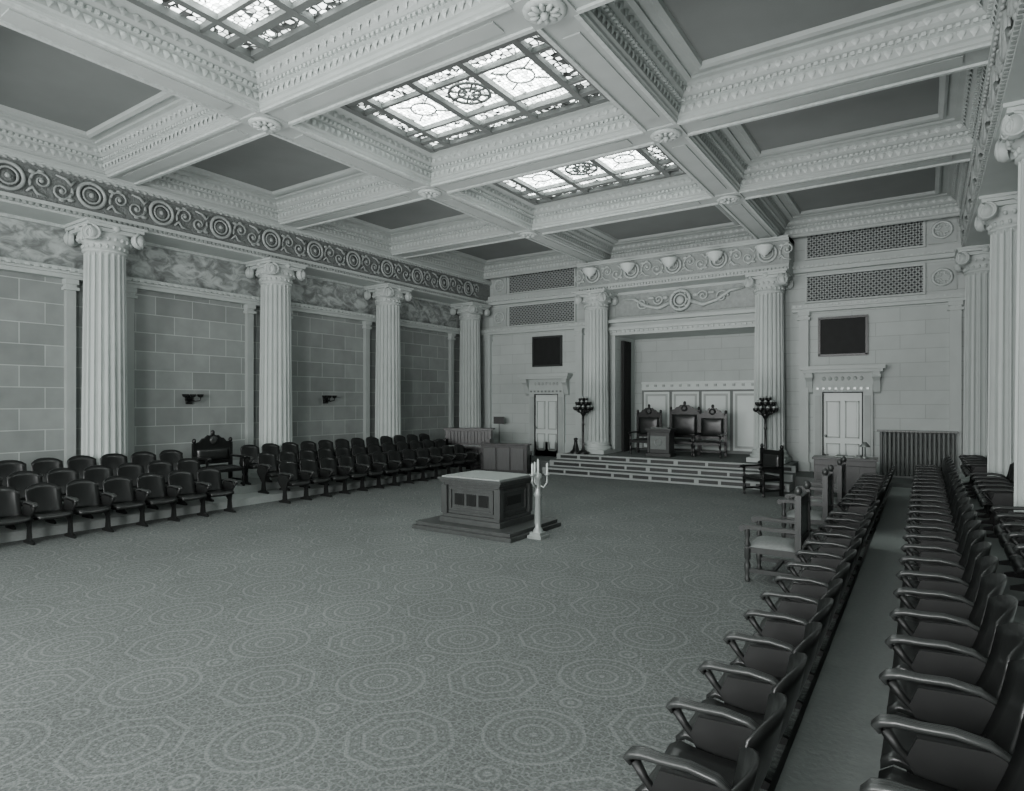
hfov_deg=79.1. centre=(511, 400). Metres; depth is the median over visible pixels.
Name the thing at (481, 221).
ornament
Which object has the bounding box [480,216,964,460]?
wall
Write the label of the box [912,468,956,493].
chair
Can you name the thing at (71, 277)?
trim
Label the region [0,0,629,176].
ornament
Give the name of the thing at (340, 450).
chair
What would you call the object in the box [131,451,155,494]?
chair
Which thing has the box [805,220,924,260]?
air vent
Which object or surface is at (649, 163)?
skylight
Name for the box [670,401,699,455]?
chair
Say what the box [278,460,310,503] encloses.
chair
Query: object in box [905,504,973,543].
chair
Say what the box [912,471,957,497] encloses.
chair
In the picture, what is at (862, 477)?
chair
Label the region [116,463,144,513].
chair
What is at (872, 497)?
chair
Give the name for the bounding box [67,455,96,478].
chair
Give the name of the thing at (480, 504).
altar
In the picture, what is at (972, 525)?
chair
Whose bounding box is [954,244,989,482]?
column
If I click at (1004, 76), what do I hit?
entablature
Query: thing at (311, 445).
chair
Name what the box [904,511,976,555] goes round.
chair
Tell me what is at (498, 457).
organ console
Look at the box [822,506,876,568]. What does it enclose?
chair
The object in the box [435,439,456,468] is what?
chair
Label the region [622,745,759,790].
chair
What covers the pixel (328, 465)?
chair
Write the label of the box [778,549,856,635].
chair
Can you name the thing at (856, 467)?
writing desk
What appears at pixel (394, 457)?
chair
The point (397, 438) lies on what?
chair
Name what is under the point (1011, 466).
chair
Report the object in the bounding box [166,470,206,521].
chair
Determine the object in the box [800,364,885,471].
door
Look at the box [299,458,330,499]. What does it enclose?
chair
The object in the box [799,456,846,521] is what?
armchair
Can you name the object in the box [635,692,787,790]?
chair
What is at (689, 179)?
ornament
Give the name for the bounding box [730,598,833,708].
chair
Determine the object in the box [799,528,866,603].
chair
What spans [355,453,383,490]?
chair
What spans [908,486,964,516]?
chair
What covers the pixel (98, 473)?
chair
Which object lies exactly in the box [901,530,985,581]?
chair
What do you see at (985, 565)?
chair
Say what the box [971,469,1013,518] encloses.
chair
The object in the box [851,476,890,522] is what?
chair
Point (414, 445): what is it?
chair
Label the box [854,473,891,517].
chair
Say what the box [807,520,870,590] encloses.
chair
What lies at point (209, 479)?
chair
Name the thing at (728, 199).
rosette
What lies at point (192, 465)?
chair
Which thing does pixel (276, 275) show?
column
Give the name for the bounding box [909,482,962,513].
chair
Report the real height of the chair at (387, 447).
0.900 m
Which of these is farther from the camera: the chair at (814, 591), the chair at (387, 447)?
the chair at (387, 447)
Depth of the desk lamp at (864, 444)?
14.12 m
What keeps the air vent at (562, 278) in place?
in the wall at (912, 341)
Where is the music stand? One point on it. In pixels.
(497, 420)
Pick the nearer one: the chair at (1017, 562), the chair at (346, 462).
the chair at (1017, 562)
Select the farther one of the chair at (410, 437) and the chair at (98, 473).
the chair at (410, 437)
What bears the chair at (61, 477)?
on the riser at (245, 495)
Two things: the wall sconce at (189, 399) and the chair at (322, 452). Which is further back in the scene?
the chair at (322, 452)
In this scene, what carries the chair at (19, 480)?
on the riser at (245, 495)
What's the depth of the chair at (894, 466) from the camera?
13.36 m
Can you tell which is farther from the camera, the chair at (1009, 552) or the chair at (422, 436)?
the chair at (422, 436)
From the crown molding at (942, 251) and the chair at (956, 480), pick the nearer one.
the chair at (956, 480)
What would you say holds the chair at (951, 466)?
on the riser at (832, 744)
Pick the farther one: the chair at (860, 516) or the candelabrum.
the candelabrum
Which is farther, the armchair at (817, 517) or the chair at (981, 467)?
the chair at (981, 467)
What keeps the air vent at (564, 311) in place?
in the wall at (912, 341)
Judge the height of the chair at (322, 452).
0.900 m
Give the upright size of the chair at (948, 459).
0.900 m
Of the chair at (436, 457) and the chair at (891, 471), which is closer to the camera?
the chair at (891, 471)
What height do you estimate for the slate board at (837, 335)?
1.080 m
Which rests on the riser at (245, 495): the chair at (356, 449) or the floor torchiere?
the chair at (356, 449)
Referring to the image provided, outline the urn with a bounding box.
[570,438,579,453]
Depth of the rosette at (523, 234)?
16.49 m
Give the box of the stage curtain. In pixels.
[621,341,630,451]
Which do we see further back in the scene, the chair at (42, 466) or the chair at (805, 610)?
the chair at (42, 466)
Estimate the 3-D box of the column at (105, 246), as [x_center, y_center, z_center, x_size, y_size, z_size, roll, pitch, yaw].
[-8.346,-0.800,12.718,1.151,5.500,1.151,0,0,34]
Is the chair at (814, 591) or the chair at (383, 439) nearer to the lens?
the chair at (814, 591)
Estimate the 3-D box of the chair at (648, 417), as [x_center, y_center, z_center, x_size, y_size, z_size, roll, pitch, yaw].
[4.288,0.895,19.947,0.880,1.590,0.768,0,0,34]
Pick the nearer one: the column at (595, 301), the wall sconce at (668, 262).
the wall sconce at (668, 262)
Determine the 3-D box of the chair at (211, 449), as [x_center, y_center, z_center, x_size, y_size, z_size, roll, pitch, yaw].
[-6.604,1.305,14.021,0.668,1.290,0.970,0,0,34]
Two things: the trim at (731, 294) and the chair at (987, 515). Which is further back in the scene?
the trim at (731, 294)
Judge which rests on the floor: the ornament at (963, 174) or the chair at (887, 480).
the chair at (887, 480)
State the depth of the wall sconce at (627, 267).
19.01 m
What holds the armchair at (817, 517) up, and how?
on the floor
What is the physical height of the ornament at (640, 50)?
0.100 m
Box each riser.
[0,466,465,542]
[768,485,1023,790]
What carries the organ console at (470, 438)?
on the floor
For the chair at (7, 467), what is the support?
on the riser at (245, 495)
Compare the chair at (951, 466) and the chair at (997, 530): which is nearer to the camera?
the chair at (997, 530)
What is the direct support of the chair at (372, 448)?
on the riser at (245, 495)
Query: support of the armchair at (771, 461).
on the floor
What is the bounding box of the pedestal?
[645,427,676,456]
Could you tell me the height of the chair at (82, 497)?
0.900 m
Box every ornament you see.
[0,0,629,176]
[149,172,395,217]
[311,220,581,275]
[461,178,751,258]
[593,0,997,184]
[753,161,968,233]
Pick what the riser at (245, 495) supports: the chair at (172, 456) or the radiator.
the chair at (172, 456)
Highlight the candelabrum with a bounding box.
[527,459,549,539]
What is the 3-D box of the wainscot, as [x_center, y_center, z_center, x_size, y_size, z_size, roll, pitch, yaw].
[6.224,0.520,20.417,4.100,2.340,0.120,0,0,34]
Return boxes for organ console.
[443,427,494,468]
[479,442,531,473]
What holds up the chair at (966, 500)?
on the riser at (832, 744)
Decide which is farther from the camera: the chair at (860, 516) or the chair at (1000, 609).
the chair at (860, 516)
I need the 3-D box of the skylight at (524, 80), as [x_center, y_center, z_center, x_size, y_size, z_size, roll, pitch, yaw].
[-0.699,-5.010,10.190,3.960,0.120,2.710,0,0,34]
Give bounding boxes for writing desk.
[812,455,877,495]
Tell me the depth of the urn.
20.06 m
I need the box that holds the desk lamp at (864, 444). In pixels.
[860,442,869,457]
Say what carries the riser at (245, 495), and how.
on the floor
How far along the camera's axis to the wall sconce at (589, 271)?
19.72 m
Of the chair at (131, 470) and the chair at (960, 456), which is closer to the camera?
the chair at (131, 470)
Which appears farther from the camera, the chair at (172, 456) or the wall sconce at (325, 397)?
the wall sconce at (325, 397)
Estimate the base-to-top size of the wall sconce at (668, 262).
0.320 m
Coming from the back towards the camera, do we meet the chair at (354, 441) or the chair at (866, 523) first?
the chair at (354, 441)
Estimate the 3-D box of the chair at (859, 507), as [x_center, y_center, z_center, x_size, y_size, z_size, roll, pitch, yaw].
[5.562,1.800,9.853,0.650,0.900,0.639,0,0,34]
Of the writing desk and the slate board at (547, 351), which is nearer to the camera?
the writing desk
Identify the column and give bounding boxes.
[63,217,146,498]
[245,257,307,479]
[364,283,413,445]
[450,302,490,427]
[573,288,617,453]
[743,268,793,463]
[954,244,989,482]
[974,191,1017,507]
[994,99,1023,511]
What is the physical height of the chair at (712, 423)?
1.590 m
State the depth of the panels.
15.62 m
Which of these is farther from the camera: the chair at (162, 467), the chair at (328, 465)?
the chair at (328, 465)
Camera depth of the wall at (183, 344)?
14.79 m
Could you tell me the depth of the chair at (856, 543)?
6.44 m
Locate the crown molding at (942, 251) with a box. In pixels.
[486,243,961,305]
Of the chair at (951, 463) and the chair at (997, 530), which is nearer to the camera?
the chair at (997, 530)
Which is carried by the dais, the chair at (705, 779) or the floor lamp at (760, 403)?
the floor lamp at (760, 403)
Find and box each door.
[518,373,572,456]
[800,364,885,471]
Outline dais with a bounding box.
[531,449,914,494]
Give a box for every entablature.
[0,146,491,304]
[575,235,793,292]
[958,0,1023,246]
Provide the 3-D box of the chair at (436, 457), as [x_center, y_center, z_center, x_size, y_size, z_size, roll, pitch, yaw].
[-2.099,1.800,18.158,0.650,0.900,0.590,0,0,34]
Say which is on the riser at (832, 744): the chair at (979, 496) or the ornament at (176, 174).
the chair at (979, 496)
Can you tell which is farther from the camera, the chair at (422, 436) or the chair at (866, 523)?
the chair at (422, 436)
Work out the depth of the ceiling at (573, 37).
9.60 m
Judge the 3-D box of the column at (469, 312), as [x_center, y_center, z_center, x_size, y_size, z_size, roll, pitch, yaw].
[-1.549,-0.800,22.909,1.151,5.500,1.151,0,0,34]
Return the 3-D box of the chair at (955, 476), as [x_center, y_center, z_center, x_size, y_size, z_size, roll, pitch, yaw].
[6.749,1.600,9.902,0.650,0.900,0.590,0,0,34]
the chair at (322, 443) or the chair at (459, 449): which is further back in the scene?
the chair at (459, 449)
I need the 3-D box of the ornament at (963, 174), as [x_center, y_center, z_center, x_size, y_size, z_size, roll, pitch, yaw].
[8.571,-4.880,15.282,4.171,0.100,3.919,0,0,34]
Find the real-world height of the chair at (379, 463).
0.900 m
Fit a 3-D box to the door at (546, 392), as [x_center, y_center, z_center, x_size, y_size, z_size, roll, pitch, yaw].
[1.155,0.500,21.827,2.030,2.900,0.400,0,0,34]
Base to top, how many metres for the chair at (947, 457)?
0.900 m
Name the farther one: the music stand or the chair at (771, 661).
the music stand
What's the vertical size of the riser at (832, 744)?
0.405 m
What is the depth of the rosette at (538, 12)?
7.04 m
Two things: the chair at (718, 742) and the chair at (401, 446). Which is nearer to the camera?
the chair at (718, 742)
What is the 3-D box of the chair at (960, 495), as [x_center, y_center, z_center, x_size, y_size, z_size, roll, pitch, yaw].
[5.495,1.600,8.022,0.650,0.900,0.590,0,0,34]
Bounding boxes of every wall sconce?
[182,394,203,403]
[322,395,336,402]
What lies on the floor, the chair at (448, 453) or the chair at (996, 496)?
the chair at (448, 453)
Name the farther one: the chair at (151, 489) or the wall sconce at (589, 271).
the wall sconce at (589, 271)
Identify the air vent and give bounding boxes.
[508,267,576,294]
[508,299,576,326]
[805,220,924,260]
[805,263,924,303]
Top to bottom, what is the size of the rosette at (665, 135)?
0.120 m
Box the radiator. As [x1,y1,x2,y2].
[877,430,958,478]
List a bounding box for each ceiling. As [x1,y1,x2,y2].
[0,0,991,262]
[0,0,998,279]
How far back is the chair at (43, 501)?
10.10 m
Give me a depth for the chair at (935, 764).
2.59 m
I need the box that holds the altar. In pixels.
[412,470,560,542]
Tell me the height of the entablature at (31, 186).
0.955 m
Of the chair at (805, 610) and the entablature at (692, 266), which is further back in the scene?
the entablature at (692, 266)
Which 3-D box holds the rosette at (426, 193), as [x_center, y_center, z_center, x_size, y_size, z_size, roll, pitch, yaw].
[-1.770,-4.410,13.296,0.520,0.120,0.520,0,0,34]
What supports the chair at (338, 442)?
on the riser at (245, 495)
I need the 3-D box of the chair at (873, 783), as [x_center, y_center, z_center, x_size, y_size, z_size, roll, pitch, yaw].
[1.420,1.600,1.911,0.650,0.900,0.590,0,0,34]
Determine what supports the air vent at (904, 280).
in the wall at (912, 341)
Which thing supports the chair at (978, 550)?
on the riser at (832, 744)
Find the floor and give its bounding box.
[0,469,886,790]
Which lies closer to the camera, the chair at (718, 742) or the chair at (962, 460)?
the chair at (718, 742)
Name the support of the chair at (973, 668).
on the riser at (832, 744)
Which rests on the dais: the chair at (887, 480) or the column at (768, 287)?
the column at (768, 287)
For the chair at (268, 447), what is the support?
on the riser at (245, 495)
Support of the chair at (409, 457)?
on the floor
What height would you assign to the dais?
0.565 m
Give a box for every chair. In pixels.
[0,460,26,486]
[0,486,30,525]
[5,471,41,529]
[22,483,72,544]
[31,457,62,482]
[45,468,78,523]
[63,479,110,538]
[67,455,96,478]
[82,465,112,518]
[100,453,127,500]
[100,476,145,531]
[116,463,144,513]
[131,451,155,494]
[135,473,177,526]
[147,460,173,509]
[159,450,182,491]
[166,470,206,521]
[176,458,213,505]
[192,430,247,487]
[195,467,238,516]
[239,445,259,484]
[257,452,278,493]
[261,443,279,481]
[278,450,299,490]
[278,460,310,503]
[281,442,299,463]
[298,449,319,487]
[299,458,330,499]
[300,441,317,459]
[317,448,338,484]
[318,440,335,457]
[319,456,349,496]
[334,439,352,455]
[335,446,356,482]
[338,455,366,493]
[351,438,367,454]
[352,445,372,479]
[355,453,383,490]
[366,437,378,452]
[368,444,388,477]
[372,452,398,488]
[380,436,392,451]
[383,443,402,475]
[388,450,413,485]
[394,435,405,450]
[397,442,416,473]
[402,449,427,483]
[406,434,417,448]
[410,441,430,471]
[416,448,440,480]
[419,433,435,447]
[423,440,442,470]
[430,447,453,478]
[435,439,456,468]
[442,445,465,474]
[454,444,478,472]
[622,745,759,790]
[628,404,661,453]
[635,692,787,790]
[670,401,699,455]
[676,652,806,790]
[691,404,726,457]
[706,622,821,744]
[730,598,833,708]
[752,578,842,679]
[765,562,849,655]
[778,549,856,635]
[789,538,861,618]
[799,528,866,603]
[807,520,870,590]
[815,512,873,579]
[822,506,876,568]
[829,500,879,559]
[837,487,885,546]
[845,483,887,533]
[848,479,888,527]
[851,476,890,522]
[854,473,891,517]
[857,470,893,513]
[859,468,894,509]
[859,777,925,790]
[862,465,895,505]
[871,713,1023,790]
[879,659,1023,774]
[885,622,1023,717]
[889,595,1017,671]
[893,573,1006,635]
[896,556,998,618]
[898,541,991,597]
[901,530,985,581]
[902,520,980,567]
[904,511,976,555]
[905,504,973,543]
[906,497,970,533]
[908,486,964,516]
[908,492,967,524]
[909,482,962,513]
[910,478,960,507]
[911,474,959,502]
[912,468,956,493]
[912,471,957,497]
[913,460,952,480]
[913,462,953,480]
[913,465,954,488]
[914,456,950,477]
[914,458,951,480]
[959,455,986,484]
[960,457,986,487]
[961,459,986,491]
[962,461,986,498]
[969,462,1013,512]
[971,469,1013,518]
[973,479,1013,524]
[976,483,1013,537]
[989,505,1023,565]
[994,513,1023,578]
[999,522,1023,591]
[1005,532,1023,606]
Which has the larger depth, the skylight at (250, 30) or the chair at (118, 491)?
the chair at (118, 491)
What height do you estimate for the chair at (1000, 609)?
0.900 m
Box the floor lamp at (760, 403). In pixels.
[753,396,778,463]
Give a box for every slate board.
[532,335,562,366]
[818,314,867,356]
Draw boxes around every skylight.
[127,0,374,61]
[340,31,609,152]
[492,145,685,204]
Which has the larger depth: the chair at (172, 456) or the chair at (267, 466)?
the chair at (267, 466)
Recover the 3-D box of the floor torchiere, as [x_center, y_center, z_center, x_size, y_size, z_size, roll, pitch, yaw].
[2.277,0.772,19.822,0.660,1.835,0.660,0,0,34]
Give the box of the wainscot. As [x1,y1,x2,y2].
[641,380,753,454]
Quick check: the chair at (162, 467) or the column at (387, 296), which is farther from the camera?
the column at (387, 296)
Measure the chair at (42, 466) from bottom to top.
0.900 m
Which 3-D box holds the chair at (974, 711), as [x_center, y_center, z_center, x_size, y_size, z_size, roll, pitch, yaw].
[2.047,1.600,2.851,0.650,0.900,0.590,0,0,34]
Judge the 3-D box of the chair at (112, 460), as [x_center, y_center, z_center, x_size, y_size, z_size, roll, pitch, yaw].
[-7.788,1.500,12.241,0.650,0.900,0.590,0,0,34]
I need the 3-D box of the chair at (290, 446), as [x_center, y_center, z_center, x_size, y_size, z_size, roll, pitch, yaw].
[-5.499,1.500,15.672,0.650,0.900,0.590,0,0,34]
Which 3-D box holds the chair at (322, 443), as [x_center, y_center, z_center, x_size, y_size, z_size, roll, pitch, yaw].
[-4.872,1.500,16.613,0.650,0.900,0.590,0,0,34]
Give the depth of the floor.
5.71 m
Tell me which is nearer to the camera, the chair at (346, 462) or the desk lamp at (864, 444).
the desk lamp at (864, 444)
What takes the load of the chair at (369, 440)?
on the riser at (245, 495)
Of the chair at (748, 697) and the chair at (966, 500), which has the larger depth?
the chair at (966, 500)
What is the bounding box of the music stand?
[494,417,503,423]
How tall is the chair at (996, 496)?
0.900 m
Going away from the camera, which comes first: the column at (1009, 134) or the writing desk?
the column at (1009, 134)
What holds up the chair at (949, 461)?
on the riser at (832, 744)
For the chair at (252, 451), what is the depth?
14.81 m
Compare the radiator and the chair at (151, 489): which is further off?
the radiator
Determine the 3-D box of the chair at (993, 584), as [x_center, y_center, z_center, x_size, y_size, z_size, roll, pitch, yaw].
[2.987,1.600,4.261,0.650,0.900,0.590,0,0,34]
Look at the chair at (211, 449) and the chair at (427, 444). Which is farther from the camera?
the chair at (427, 444)
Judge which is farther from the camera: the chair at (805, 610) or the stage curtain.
the stage curtain
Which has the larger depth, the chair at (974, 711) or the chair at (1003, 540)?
the chair at (1003, 540)
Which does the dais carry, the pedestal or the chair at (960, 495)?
the pedestal
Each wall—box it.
[0,216,459,470]
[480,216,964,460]
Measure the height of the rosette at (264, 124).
0.120 m
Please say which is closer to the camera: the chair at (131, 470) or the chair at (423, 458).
the chair at (131, 470)
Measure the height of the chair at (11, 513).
0.900 m
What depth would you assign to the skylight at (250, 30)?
8.12 m
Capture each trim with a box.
[0,212,459,478]
[480,280,964,474]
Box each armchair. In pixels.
[739,481,810,581]
[740,443,783,497]
[777,465,833,540]
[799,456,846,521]
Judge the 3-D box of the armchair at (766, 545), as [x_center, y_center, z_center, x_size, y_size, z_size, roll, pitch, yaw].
[3.341,1.635,7.869,0.728,1.230,0.760,0,0,34]
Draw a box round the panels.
[493,216,956,326]
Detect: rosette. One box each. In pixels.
[248,117,281,131]
[417,189,441,197]
[519,232,537,237]
[522,0,566,25]
[650,128,681,142]
[716,195,740,203]
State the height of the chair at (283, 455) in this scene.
0.900 m
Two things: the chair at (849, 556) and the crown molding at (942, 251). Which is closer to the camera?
the chair at (849, 556)
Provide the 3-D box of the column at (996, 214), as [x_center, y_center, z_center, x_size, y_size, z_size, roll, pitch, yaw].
[8.874,-0.850,10.909,1.151,5.400,1.151,0,0,34]
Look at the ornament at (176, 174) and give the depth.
14.30 m
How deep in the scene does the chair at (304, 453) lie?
15.49 m
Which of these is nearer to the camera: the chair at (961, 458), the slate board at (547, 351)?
the chair at (961, 458)
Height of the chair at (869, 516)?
0.900 m

